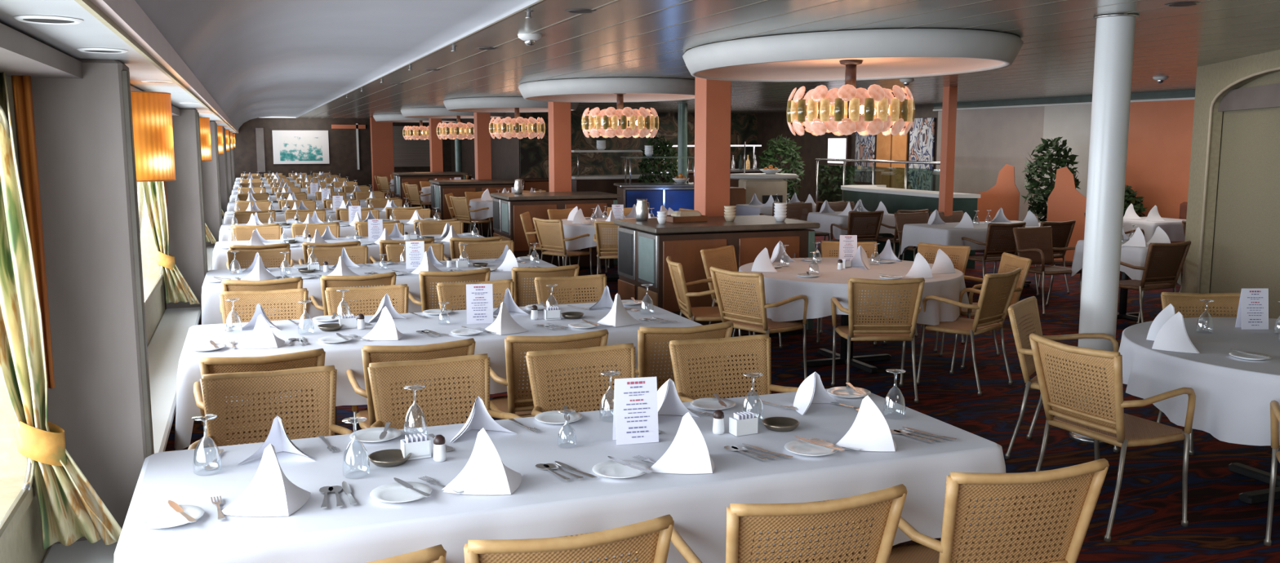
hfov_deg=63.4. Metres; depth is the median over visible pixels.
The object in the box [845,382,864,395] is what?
butter knife
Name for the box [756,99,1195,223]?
wall
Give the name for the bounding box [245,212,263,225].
folded napkin
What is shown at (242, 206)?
armchair
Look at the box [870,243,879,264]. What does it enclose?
goblet
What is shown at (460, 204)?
armchair
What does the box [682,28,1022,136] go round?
chandelier
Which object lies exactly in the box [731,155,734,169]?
bottle
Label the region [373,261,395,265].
plate
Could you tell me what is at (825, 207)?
folded napkin
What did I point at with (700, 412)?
fork
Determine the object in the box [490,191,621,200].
countertop
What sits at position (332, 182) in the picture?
armchair
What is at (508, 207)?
station
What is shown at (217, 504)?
fork
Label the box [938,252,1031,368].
armchair
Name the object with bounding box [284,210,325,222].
armchair
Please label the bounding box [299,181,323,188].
armchair
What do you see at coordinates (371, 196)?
folded napkin
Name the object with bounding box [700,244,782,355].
armchair
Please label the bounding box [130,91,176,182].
wall lamp
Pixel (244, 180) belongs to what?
armchair
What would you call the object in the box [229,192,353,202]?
tablecloth
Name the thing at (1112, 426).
armchair
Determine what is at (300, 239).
holder
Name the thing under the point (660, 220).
cup
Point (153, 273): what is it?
window
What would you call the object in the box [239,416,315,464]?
folded napkin
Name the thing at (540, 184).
sideboard
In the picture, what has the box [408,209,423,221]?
folded napkin
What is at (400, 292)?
armchair
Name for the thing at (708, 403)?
plate
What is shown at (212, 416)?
goblet
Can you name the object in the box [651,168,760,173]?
countertop
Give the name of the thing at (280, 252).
goblet
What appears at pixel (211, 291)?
tablecloth
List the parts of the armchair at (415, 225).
panel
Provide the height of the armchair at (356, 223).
0.854 m
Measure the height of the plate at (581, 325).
0.014 m
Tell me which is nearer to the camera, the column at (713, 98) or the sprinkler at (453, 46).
the sprinkler at (453, 46)
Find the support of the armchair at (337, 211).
on the floor
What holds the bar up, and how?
on the floor
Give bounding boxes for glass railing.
[815,158,940,204]
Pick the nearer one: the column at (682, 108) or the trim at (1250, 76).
the trim at (1250, 76)
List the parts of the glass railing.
post, post, post, handrail, post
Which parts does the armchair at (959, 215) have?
frame, panel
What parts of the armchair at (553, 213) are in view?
panel, frame, leg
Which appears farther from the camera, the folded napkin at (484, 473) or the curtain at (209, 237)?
the curtain at (209, 237)
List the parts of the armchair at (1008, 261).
leg, leg, armrest, seat, armrest, leg, panel, frame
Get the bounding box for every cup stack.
[595,140,605,150]
[644,145,653,156]
[657,211,666,224]
[724,205,736,221]
[773,202,786,222]
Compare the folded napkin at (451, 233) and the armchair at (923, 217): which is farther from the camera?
the armchair at (923, 217)
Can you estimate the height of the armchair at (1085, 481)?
0.854 m
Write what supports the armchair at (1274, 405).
on the floor
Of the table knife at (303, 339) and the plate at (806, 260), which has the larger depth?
the plate at (806, 260)
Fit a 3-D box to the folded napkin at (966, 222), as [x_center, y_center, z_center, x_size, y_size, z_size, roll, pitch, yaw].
[3.813,-0.716,12.056,0.290,0.182,0.179,-4,9,-30]
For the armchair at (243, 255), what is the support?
on the floor
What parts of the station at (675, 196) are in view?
shelf post, shelf post, panel, frame, panel, shelf post, shelf post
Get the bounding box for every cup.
[644,145,653,147]
[644,152,653,156]
[657,211,666,214]
[657,214,666,217]
[657,217,666,224]
[724,205,735,209]
[724,208,736,212]
[724,212,735,215]
[724,215,735,221]
[773,202,786,206]
[773,205,786,209]
[773,208,786,213]
[773,212,786,215]
[773,215,786,222]
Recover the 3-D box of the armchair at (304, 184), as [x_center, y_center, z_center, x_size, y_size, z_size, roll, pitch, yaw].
[-7.145,-1.745,22.816,0.581,0.854,0.554,-3,8,-21]
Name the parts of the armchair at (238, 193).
frame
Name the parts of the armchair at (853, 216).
armrest, seat, panel, frame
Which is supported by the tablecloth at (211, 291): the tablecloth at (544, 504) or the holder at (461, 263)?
the holder at (461, 263)
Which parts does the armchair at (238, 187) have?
frame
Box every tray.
[666,210,707,222]
[666,215,707,222]
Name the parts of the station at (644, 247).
dark glass, door, door, dark glass, door, door, door, door, corner post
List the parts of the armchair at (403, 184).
frame, panel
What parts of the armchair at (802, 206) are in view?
panel, frame, seat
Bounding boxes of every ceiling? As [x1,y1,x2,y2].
[0,0,235,133]
[296,0,1279,118]
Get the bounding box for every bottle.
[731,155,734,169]
[738,155,742,168]
[746,155,750,168]
[753,155,756,168]
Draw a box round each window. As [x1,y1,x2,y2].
[0,84,36,554]
[136,182,163,311]
[826,135,849,166]
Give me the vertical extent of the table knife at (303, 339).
0.007 m
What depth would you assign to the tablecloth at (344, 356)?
5.31 m
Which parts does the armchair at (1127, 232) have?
armrest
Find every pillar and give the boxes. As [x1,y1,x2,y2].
[13,58,154,546]
[163,108,208,324]
[201,120,222,246]
[218,126,229,218]
[226,129,232,200]
[231,134,235,188]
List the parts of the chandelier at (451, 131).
ceiling canopy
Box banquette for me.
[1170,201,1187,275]
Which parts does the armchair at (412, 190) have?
frame, panel, seat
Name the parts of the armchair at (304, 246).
armrest, panel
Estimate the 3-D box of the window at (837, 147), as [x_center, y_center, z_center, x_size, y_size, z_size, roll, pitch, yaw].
[4.354,-2.876,22.814,0.075,0.660,0.850,-3,8,-20]
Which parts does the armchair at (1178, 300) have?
leg, leg, frame, panel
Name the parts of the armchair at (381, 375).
armrest, armrest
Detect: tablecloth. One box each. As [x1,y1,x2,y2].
[113,388,1005,562]
[174,301,702,450]
[201,257,563,324]
[212,234,493,270]
[218,218,441,241]
[223,208,402,224]
[226,199,367,211]
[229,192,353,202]
[231,187,350,195]
[232,183,331,189]
[234,179,324,184]
[235,177,318,181]
[389,178,394,191]
[420,186,431,202]
[468,198,493,219]
[556,216,635,250]
[734,204,816,219]
[735,257,969,325]
[806,211,895,239]
[900,220,1063,255]
[1070,240,1182,285]
[1118,317,1279,445]
[1122,217,1186,242]
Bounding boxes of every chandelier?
[373,114,456,140]
[400,107,506,139]
[443,97,578,138]
[518,77,694,137]
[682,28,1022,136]
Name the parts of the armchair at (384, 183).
frame, panel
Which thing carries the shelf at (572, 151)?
attached to the buffet counter at (605, 184)
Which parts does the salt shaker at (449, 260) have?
glass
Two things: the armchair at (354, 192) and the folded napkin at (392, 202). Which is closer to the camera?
the folded napkin at (392, 202)
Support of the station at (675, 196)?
on the floor
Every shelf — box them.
[571,150,642,152]
[620,155,694,158]
[672,145,761,146]
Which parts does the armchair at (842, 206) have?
frame, panel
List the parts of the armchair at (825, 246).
leg, leg, panel, frame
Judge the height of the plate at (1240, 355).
0.014 m
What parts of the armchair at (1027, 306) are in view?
leg, frame, panel, leg, armrest, seat, armrest, leg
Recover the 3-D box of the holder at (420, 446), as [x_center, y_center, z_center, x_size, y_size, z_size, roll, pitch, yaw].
[-0.712,0.522,3.293,0.085,0.070,0.050,-4,9,-26]
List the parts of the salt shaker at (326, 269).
glass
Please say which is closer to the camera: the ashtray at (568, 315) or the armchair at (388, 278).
the ashtray at (568, 315)
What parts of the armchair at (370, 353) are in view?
leg, armrest, seat, panel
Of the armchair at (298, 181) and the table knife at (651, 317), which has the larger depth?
the armchair at (298, 181)
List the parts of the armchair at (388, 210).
panel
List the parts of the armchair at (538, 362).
armrest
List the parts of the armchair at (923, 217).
leg, frame, panel, leg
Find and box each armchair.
[187,365,352,449]
[193,348,325,448]
[219,276,308,320]
[219,288,308,324]
[226,243,293,269]
[226,248,290,269]
[228,223,279,241]
[231,209,276,224]
[231,225,282,240]
[232,212,275,223]
[235,200,270,210]
[235,201,271,210]
[237,187,266,193]
[237,194,268,200]
[238,182,263,187]
[238,186,265,193]
[238,192,268,200]
[240,173,260,176]
[240,176,261,178]
[240,179,262,182]
[263,173,282,177]
[265,175,286,180]
[266,178,289,184]
[270,182,294,188]
[271,186,297,194]
[273,187,300,192]
[275,191,306,199]
[275,193,306,199]
[278,199,312,209]
[280,200,315,209]
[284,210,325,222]
[285,208,325,222]
[288,173,306,177]
[288,222,339,238]
[290,224,339,239]
[292,175,312,180]
[296,178,317,183]
[298,240,360,265]
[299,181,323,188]
[302,182,325,188]
[306,186,333,193]
[306,245,368,266]
[309,271,396,315]
[312,173,331,177]
[315,191,343,200]
[316,192,346,200]
[319,175,338,179]
[322,198,355,208]
[324,284,408,435]
[325,177,346,183]
[325,200,359,208]
[330,181,353,187]
[333,182,357,187]
[335,207,373,220]
[339,209,379,221]
[341,185,366,192]
[343,186,369,192]
[346,220,399,236]
[346,337,475,431]
[352,191,381,199]
[355,191,384,199]
[356,222,404,236]
[365,544,446,562]
[366,197,398,207]
[367,353,522,429]
[368,199,402,208]
[368,238,434,263]
[374,175,393,197]
[377,176,394,198]
[380,206,422,219]
[385,242,444,262]
[391,208,431,219]
[401,182,429,208]
[404,183,431,208]
[408,218,457,234]
[408,267,490,312]
[417,221,463,235]
[419,181,431,208]
[436,279,514,399]
[444,192,480,235]
[444,235,503,260]
[449,195,492,237]
[458,240,514,259]
[463,514,674,562]
[464,191,489,237]
[489,328,608,417]
[511,264,579,306]
[520,211,565,266]
[522,190,546,192]
[525,342,635,417]
[533,217,594,288]
[533,274,606,395]
[546,208,601,273]
[593,220,619,291]
[604,207,632,273]
[608,320,733,408]
[666,256,742,373]
[668,333,798,402]
[671,484,906,562]
[678,208,693,210]
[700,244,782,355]
[709,266,808,391]
[759,201,804,218]
[786,202,830,256]
[803,200,844,257]
[816,240,877,345]
[827,201,873,240]
[830,210,884,256]
[831,277,924,403]
[862,458,1109,562]
[877,208,928,260]
[883,242,970,351]
[893,212,928,261]
[916,267,1021,395]
[929,210,985,275]
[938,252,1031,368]
[960,222,1026,278]
[1004,296,1119,459]
[1009,220,1075,296]
[1013,226,1082,315]
[1025,333,1195,542]
[1084,212,1144,236]
[1119,240,1191,324]
[1156,292,1279,455]
[1178,220,1186,293]
[1263,400,1279,546]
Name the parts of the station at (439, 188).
dark glass, door, door, door, dark glass, door, door, door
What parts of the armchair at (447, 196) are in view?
frame, panel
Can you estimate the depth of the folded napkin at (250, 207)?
14.30 m
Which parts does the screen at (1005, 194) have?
panel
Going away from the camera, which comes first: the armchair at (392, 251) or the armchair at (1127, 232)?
the armchair at (392, 251)
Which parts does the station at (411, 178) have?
dark glass, door, dark glass, door, door, door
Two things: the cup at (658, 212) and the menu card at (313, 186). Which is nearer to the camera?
the cup at (658, 212)
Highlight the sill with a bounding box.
[41,218,223,562]
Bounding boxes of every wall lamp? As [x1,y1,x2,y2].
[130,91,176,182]
[199,117,212,161]
[217,125,223,154]
[225,129,229,151]
[230,132,233,149]
[232,133,235,147]
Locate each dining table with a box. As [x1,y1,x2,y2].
[606,273,618,281]
[800,315,891,373]
[1011,268,1031,287]
[1116,271,1144,321]
[1228,462,1279,504]
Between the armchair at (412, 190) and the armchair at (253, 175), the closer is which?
the armchair at (412, 190)
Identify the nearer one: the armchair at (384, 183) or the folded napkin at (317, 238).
the folded napkin at (317, 238)
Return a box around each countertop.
[392,171,467,175]
[428,178,524,185]
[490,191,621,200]
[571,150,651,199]
[571,174,644,179]
[613,182,694,187]
[613,215,820,233]
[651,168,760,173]
[840,185,981,198]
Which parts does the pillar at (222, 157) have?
trim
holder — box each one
[281,206,287,212]
[286,218,294,225]
[294,235,303,242]
[307,262,319,271]
[338,314,356,328]
[400,432,431,460]
[408,232,417,239]
[456,257,468,267]
[543,306,560,319]
[728,411,757,436]
[841,258,851,268]
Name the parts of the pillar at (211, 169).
trim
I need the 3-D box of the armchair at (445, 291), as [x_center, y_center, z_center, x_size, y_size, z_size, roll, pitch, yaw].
[-0.976,0.449,6.551,0.581,0.854,0.554,-3,8,-22]
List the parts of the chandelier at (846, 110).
ceiling plate, ceiling canopy, frame, bulb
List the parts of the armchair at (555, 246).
frame, panel, leg, seat, armrest, leg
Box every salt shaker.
[306,234,311,242]
[323,261,328,272]
[356,314,364,329]
[404,231,408,239]
[432,434,446,462]
[446,257,452,267]
[530,305,537,319]
[712,409,724,434]
[837,259,842,270]
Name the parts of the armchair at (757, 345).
armrest, armrest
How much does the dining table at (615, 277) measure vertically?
0.746 m
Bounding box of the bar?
[651,145,761,187]
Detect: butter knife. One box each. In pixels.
[168,500,196,523]
[209,340,218,348]
[336,333,348,340]
[379,422,391,439]
[393,477,431,497]
[461,326,484,332]
[562,406,569,422]
[582,319,597,325]
[607,456,653,473]
[713,393,726,408]
[794,435,844,451]
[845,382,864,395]
[1230,348,1271,357]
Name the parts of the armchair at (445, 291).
frame, panel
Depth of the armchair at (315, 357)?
4.46 m
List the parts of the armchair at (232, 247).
frame, panel, armrest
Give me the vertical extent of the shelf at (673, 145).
0.030 m
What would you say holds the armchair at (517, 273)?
on the floor
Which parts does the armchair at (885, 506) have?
armrest, panel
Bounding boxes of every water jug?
[514,179,524,194]
[635,199,649,221]
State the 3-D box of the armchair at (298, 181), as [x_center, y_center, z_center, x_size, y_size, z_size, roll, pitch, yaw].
[-8.023,-2.053,25.101,0.581,0.854,0.554,-3,8,-22]
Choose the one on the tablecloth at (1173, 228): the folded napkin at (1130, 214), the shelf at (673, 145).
the folded napkin at (1130, 214)
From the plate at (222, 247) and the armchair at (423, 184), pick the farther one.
the armchair at (423, 184)
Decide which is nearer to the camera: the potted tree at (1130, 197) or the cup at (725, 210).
the cup at (725, 210)
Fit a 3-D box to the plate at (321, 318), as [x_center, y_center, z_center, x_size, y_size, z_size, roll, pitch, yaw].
[-1.748,0.210,5.818,0.172,0.014,0.172,-3,8,-20]
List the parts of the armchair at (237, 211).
frame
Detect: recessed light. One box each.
[13,15,83,24]
[76,48,128,53]
[140,80,173,83]
[423,69,441,71]
[475,47,498,49]
[564,8,595,13]
[1164,2,1201,7]
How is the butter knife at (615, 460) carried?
on the plate at (611, 468)
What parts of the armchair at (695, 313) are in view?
frame, panel, armrest, seat, armrest, leg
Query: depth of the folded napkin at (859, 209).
14.84 m
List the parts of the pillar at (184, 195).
trim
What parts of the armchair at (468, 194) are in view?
panel, frame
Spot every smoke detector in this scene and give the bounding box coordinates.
[517,33,542,45]
[899,79,914,85]
[1152,76,1168,83]
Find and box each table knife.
[300,336,308,343]
[342,480,356,504]
[424,329,448,335]
[546,323,570,328]
[554,461,597,478]
[650,316,676,322]
[742,443,793,457]
[902,426,956,439]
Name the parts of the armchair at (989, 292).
leg, armrest, leg, seat, leg, armrest, panel, frame, leg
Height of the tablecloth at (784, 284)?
0.314 m
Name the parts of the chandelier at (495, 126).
ceiling canopy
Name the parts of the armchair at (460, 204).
frame, panel, seat, armrest, leg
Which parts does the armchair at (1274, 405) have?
leg, armrest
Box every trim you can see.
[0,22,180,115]
[74,0,238,133]
[89,0,238,133]
[331,124,365,128]
[355,123,359,169]
[933,89,1195,109]
[933,97,1195,111]
[1195,66,1279,315]
[1217,83,1279,111]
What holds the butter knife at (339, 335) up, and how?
on the plate at (335, 339)
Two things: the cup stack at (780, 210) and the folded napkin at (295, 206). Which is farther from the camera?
the folded napkin at (295, 206)
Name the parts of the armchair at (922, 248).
leg, leg, panel, frame, leg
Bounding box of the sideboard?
[515,177,549,191]
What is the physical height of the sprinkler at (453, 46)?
0.040 m
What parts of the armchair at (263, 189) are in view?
panel, frame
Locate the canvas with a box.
[271,130,329,164]
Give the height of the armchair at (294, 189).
0.854 m
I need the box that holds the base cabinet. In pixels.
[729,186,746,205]
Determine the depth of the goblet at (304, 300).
5.40 m
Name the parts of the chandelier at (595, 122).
ceiling canopy, frame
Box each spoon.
[204,448,223,471]
[224,324,232,331]
[288,337,296,345]
[295,337,303,344]
[319,486,333,508]
[328,485,343,506]
[415,330,432,336]
[422,330,439,335]
[428,434,453,451]
[533,324,553,329]
[535,463,570,480]
[539,324,563,328]
[543,463,583,479]
[639,318,662,323]
[643,318,669,322]
[724,445,767,460]
[731,445,778,459]
[831,402,859,411]
[889,429,934,442]
[893,429,944,441]
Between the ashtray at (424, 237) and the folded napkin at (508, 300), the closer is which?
the folded napkin at (508, 300)
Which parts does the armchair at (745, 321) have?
frame, panel, seat, armrest, leg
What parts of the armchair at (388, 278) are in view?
armrest, panel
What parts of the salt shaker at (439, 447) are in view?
lid, glass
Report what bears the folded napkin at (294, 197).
on the tablecloth at (231, 206)
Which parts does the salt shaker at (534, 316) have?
glass, lid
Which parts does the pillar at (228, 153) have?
trim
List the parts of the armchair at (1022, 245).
armrest, frame, panel, leg, seat, leg, armrest, leg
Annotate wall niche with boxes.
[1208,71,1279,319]
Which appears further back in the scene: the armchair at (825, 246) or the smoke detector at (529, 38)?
the armchair at (825, 246)
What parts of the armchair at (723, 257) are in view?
leg, frame, panel, leg, leg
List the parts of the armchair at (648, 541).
panel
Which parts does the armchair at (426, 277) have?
armrest, panel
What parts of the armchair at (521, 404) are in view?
armrest, seat, panel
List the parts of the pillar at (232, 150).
trim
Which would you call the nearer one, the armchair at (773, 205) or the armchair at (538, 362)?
the armchair at (538, 362)
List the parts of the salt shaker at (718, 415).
lid, glass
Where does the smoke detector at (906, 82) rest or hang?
attached to the ceiling at (623, 38)
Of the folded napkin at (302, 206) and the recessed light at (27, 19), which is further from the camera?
the folded napkin at (302, 206)
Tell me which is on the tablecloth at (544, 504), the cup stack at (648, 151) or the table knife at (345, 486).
the table knife at (345, 486)
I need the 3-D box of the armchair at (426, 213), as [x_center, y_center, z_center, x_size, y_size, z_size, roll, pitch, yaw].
[-2.989,-0.521,13.741,0.581,0.854,0.554,-3,8,-19]
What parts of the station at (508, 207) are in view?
dark glass, door, door, dark glass, door, door, door, door, corner post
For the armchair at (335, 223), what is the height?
0.854 m
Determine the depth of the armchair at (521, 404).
4.93 m
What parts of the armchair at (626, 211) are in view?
leg, panel, frame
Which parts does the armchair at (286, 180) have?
frame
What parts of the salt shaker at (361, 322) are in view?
lid, glass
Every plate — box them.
[133,504,204,528]
[187,342,226,351]
[204,278,230,282]
[217,246,228,248]
[281,237,294,239]
[289,244,300,247]
[292,275,315,279]
[293,264,307,268]
[312,315,342,321]
[318,335,353,343]
[346,235,362,238]
[349,426,401,442]
[360,242,373,244]
[369,481,431,502]
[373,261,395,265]
[383,271,406,275]
[422,309,452,315]
[450,328,483,335]
[462,232,477,235]
[517,256,537,259]
[524,304,553,310]
[534,410,582,424]
[568,321,599,328]
[579,222,593,224]
[591,459,648,478]
[621,299,644,305]
[690,397,735,410]
[773,264,782,268]
[784,440,837,456]
[796,273,820,277]
[801,257,822,262]
[826,386,871,398]
[875,259,895,262]
[879,275,903,279]
[1228,351,1271,359]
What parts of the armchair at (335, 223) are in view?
frame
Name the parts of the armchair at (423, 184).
panel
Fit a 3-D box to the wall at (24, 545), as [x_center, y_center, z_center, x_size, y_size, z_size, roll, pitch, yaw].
[-5.933,-1.324,13.741,0.120,2.450,36.000,-3,8,-20]
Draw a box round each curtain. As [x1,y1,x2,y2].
[0,71,122,549]
[143,181,199,304]
[204,222,217,244]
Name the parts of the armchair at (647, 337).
panel, frame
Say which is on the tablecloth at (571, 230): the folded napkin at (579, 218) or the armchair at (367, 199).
the folded napkin at (579, 218)
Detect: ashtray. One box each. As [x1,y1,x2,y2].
[279,222,290,225]
[283,240,297,243]
[297,268,315,273]
[317,323,342,331]
[368,448,411,466]
[422,236,434,239]
[471,262,488,266]
[560,311,583,319]
[761,417,799,431]
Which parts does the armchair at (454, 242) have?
panel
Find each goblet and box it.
[191,414,222,475]
[225,298,242,332]
[280,252,291,275]
[297,300,314,334]
[336,289,351,319]
[342,417,369,479]
[403,385,427,436]
[438,302,449,324]
[529,243,539,264]
[545,284,558,309]
[557,409,577,447]
[599,371,619,421]
[640,284,653,314]
[741,373,763,422]
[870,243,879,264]
[883,369,906,418]
[1195,299,1214,333]
[1274,301,1279,334]
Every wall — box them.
[0,75,164,562]
[232,117,451,191]
[450,112,519,179]
[519,111,757,178]
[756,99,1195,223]
[1179,49,1279,318]
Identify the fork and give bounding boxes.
[210,495,225,519]
[229,340,235,348]
[287,319,301,324]
[318,435,338,451]
[348,334,369,340]
[409,312,427,317]
[417,475,462,493]
[476,327,496,333]
[508,418,540,431]
[567,305,592,309]
[632,455,655,463]
[685,407,713,416]
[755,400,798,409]
[808,437,861,451]
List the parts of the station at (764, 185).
lamp post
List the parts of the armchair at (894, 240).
seat, armrest, leg, frame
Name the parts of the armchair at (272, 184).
panel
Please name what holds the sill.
attached to the wall at (24, 545)
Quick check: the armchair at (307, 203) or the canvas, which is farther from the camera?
the canvas
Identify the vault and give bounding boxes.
[134,0,539,129]
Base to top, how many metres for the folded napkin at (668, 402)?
0.151 m
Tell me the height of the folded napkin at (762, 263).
0.182 m
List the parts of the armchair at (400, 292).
leg, panel, frame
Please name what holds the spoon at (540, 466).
on the tablecloth at (544, 504)
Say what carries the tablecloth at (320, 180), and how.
on the dining table
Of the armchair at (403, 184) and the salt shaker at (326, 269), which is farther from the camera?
the armchair at (403, 184)
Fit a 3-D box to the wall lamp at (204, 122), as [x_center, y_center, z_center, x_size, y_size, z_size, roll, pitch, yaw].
[-3.954,-1.249,9.112,0.337,0.377,0.334,-3,8,-20]
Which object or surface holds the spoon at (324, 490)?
on the tablecloth at (544, 504)
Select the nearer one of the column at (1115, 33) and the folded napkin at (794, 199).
the column at (1115, 33)
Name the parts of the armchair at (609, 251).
armrest, leg, frame, panel, seat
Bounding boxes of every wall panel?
[255,128,265,172]
[392,126,430,167]
[854,131,875,182]
[875,132,892,187]
[890,132,908,189]
[907,117,935,191]
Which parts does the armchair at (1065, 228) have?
leg, leg, panel, frame, leg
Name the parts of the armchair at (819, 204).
leg, panel, frame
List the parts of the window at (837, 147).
pane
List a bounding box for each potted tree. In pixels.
[637,133,677,182]
[756,134,805,202]
[1022,137,1080,222]
[1123,185,1147,240]
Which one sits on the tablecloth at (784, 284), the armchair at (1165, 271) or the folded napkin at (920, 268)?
the folded napkin at (920, 268)
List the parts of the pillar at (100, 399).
trim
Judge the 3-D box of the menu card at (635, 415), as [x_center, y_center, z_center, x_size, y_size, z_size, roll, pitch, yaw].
[-0.015,0.427,3.458,0.144,0.216,0.062,-2,8,-14]
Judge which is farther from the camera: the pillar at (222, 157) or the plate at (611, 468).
the pillar at (222, 157)
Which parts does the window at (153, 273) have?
pane, frame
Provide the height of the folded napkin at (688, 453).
0.167 m
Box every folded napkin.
[221,443,311,516]
[236,314,284,348]
[239,303,280,329]
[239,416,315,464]
[241,252,271,272]
[241,255,276,280]
[245,202,255,211]
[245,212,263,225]
[246,193,253,200]
[246,213,259,225]
[247,230,264,245]
[248,228,268,242]
[252,201,260,211]
[286,193,293,199]
[291,192,297,199]
[291,201,300,209]
[298,200,308,209]
[303,213,314,223]
[310,229,327,243]
[311,210,323,222]
[321,225,337,239]
[327,256,359,275]
[332,247,359,267]
[339,200,346,208]
[346,199,352,208]
[347,212,363,226]
[360,306,403,340]
[364,191,374,202]
[364,209,376,222]
[368,293,406,322]
[372,228,391,244]
[381,200,392,211]
[388,222,404,237]
[390,200,397,207]
[404,210,420,224]
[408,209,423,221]
[410,251,441,274]
[427,245,443,264]
[440,222,450,237]
[440,225,459,242]
[442,427,521,494]
[449,396,515,442]
[481,190,492,200]
[484,302,528,335]
[493,288,528,314]
[494,244,517,262]
[494,248,518,271]
[567,206,578,221]
[572,208,588,223]
[588,285,613,310]
[591,204,608,218]
[597,293,641,327]
[605,209,615,222]
[623,204,635,217]
[648,412,714,474]
[657,205,667,217]
[657,378,698,417]
[667,207,673,215]
[748,193,764,204]
[751,247,777,272]
[761,195,774,207]
[770,240,795,263]
[787,192,800,203]
[793,372,841,414]
[804,194,816,205]
[819,200,835,213]
[835,395,896,451]
[837,202,853,215]
[850,245,870,270]
[853,199,867,211]
[871,239,902,262]
[875,201,888,214]
[903,252,933,278]
[927,209,946,225]
[931,248,955,273]
[954,212,973,228]
[991,207,1010,222]
[1022,210,1039,226]
[1121,226,1148,247]
[1121,228,1129,239]
[1123,204,1142,219]
[1145,204,1164,221]
[1146,226,1170,245]
[1146,303,1175,341]
[1151,311,1199,353]
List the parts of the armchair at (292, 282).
frame, panel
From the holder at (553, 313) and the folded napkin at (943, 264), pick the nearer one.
the holder at (553, 313)
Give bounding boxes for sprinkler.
[450,45,457,51]
[524,10,534,18]
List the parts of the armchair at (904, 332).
leg, armrest, leg, seat, panel, frame, leg, armrest, leg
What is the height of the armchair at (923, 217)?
0.854 m
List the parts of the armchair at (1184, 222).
frame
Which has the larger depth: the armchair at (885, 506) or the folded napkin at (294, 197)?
the folded napkin at (294, 197)
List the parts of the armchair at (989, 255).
armrest, leg, seat, leg, panel, frame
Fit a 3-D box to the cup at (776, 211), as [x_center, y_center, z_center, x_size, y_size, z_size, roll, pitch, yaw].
[1.289,-0.637,9.519,0.120,0.055,0.120,-3,8,-20]
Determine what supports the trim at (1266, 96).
attached to the wall at (1211, 79)
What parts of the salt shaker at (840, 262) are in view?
glass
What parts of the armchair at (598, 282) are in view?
frame, panel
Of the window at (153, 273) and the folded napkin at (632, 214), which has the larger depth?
the folded napkin at (632, 214)
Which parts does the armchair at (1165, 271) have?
armrest, leg, leg, seat, panel, frame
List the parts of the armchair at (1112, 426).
leg, frame, armrest, panel, leg, leg, seat, armrest, leg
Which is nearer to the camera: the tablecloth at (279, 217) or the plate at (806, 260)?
the plate at (806, 260)
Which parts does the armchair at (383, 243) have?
armrest, panel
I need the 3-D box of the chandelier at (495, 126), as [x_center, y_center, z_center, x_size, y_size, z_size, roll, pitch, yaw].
[-2.203,-2.791,17.758,2.220,0.605,3.025,-3,8,-20]
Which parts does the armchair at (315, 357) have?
armrest, leg, panel, seat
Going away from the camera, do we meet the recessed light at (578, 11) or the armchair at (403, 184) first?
the recessed light at (578, 11)
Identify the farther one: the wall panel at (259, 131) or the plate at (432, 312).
the wall panel at (259, 131)
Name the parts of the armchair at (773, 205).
frame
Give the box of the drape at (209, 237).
[205,229,214,242]
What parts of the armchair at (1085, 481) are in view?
armrest, seat, panel, frame, armrest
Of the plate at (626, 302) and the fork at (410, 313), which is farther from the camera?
the plate at (626, 302)
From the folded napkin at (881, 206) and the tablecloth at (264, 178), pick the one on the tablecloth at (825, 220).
the folded napkin at (881, 206)
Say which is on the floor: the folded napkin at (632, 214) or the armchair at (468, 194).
the armchair at (468, 194)
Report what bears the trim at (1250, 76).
attached to the wall at (1211, 79)
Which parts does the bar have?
shelf post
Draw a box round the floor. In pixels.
[164,217,1279,562]
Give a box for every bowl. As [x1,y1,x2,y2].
[671,173,689,183]
[759,164,782,173]
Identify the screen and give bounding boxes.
[975,164,1019,253]
[1044,166,1086,266]
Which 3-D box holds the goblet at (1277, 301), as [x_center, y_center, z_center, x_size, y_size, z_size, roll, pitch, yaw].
[3.347,0.189,5.388,0.080,0.172,0.080,-3,8,-20]
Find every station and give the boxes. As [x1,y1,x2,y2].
[392,171,467,217]
[428,178,524,236]
[490,191,621,269]
[613,155,694,217]
[613,215,820,337]
[729,142,799,204]
[840,185,981,268]
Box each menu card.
[310,182,318,195]
[321,188,330,201]
[332,195,342,211]
[348,205,361,223]
[368,219,382,240]
[405,240,424,269]
[466,284,493,324]
[612,204,623,219]
[613,377,658,444]
[838,235,857,260]
[1235,288,1268,329]
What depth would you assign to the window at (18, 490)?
2.99 m
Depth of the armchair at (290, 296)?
6.32 m
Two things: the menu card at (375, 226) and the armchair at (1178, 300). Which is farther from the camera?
the menu card at (375, 226)
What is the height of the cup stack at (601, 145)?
0.195 m
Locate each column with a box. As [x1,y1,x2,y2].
[369,117,395,198]
[428,118,443,172]
[454,118,462,172]
[473,112,491,179]
[547,102,571,191]
[677,103,687,182]
[693,76,731,217]
[938,86,957,257]
[1069,13,1139,445]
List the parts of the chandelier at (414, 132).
ceiling canopy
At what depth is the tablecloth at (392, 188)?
27.39 m
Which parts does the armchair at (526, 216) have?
frame, panel, armrest, seat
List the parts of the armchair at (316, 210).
frame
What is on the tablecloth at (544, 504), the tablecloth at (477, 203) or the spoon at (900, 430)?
the spoon at (900, 430)
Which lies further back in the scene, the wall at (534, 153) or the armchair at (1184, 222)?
the wall at (534, 153)
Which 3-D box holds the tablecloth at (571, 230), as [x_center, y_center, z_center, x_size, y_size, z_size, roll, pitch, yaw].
[-0.220,-0.604,13.095,1.804,0.314,1.795,1,8,6]
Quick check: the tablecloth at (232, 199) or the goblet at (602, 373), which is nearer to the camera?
the goblet at (602, 373)

